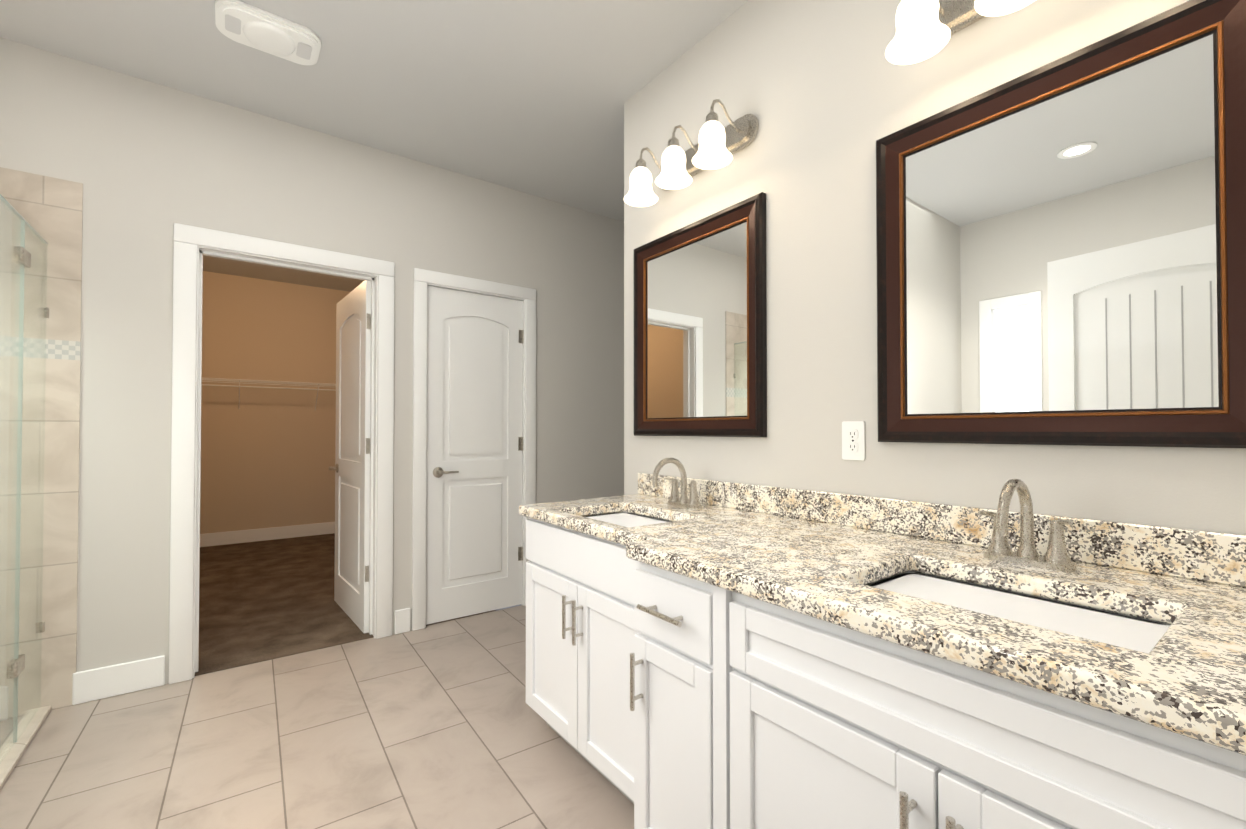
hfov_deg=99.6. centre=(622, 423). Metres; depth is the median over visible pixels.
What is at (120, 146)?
wall
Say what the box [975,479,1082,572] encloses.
faucet
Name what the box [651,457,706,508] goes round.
faucet
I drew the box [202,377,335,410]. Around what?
closet shelf
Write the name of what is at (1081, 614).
sink
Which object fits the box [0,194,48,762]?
glass
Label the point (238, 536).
baseboard
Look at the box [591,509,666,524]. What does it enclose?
sink
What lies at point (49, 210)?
tiled wall
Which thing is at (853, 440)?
electrical outlet plate
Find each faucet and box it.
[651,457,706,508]
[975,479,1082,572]
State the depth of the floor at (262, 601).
3.51 m
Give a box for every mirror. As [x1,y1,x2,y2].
[634,192,766,436]
[876,0,1245,447]
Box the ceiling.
[0,0,747,291]
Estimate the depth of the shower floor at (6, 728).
2.04 m
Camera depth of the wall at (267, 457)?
5.55 m
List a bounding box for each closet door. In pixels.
[329,281,370,632]
[426,286,523,624]
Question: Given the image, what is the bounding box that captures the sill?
[0,705,50,789]
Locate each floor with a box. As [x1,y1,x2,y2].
[0,605,633,828]
[0,715,22,746]
[195,533,495,675]
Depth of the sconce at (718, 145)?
1.97 m
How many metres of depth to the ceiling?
2.31 m
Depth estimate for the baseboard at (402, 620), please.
3.02 m
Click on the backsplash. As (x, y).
(1201, 555)
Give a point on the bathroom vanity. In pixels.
(703, 653)
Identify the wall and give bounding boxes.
[0,37,623,683]
[0,167,82,718]
[200,271,349,533]
[624,0,1245,534]
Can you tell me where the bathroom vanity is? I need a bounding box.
[526,521,1245,828]
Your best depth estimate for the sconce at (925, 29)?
1.31 m
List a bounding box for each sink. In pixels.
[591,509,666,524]
[883,569,1150,636]
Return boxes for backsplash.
[638,473,1245,584]
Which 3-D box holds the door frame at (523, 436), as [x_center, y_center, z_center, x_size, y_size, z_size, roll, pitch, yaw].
[-0.947,0.181,3.358,0.670,2.050,0.122,1,-1,-37]
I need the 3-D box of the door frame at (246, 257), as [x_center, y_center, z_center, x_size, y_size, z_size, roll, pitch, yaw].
[-1.735,0.173,2.767,0.820,2.050,0.122,1,-1,-37]
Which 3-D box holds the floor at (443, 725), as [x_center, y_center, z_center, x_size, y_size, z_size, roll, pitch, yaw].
[-0.308,1.233,1.591,4.740,0.100,3.490,1,-1,-37]
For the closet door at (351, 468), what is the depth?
3.22 m
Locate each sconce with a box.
[624,99,758,206]
[885,0,1034,64]
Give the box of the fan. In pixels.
[215,0,320,64]
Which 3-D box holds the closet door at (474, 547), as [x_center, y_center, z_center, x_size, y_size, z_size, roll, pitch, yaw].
[-0.929,0.189,3.341,0.633,2.018,0.142,1,-1,-37]
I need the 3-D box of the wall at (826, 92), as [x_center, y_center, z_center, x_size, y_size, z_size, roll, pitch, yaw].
[0.743,-0.191,1.655,0.120,2.750,2.300,1,-1,-37]
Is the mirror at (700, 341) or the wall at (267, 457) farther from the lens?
the wall at (267, 457)
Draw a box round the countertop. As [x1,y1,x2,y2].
[519,493,1245,744]
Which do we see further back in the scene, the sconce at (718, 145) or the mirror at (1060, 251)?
the sconce at (718, 145)
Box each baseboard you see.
[72,655,164,704]
[200,522,334,546]
[395,608,410,633]
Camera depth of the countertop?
0.95 m
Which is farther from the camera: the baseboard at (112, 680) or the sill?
the baseboard at (112, 680)
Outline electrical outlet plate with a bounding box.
[842,421,864,460]
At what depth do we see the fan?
2.07 m
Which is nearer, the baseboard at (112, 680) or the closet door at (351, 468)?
the baseboard at (112, 680)

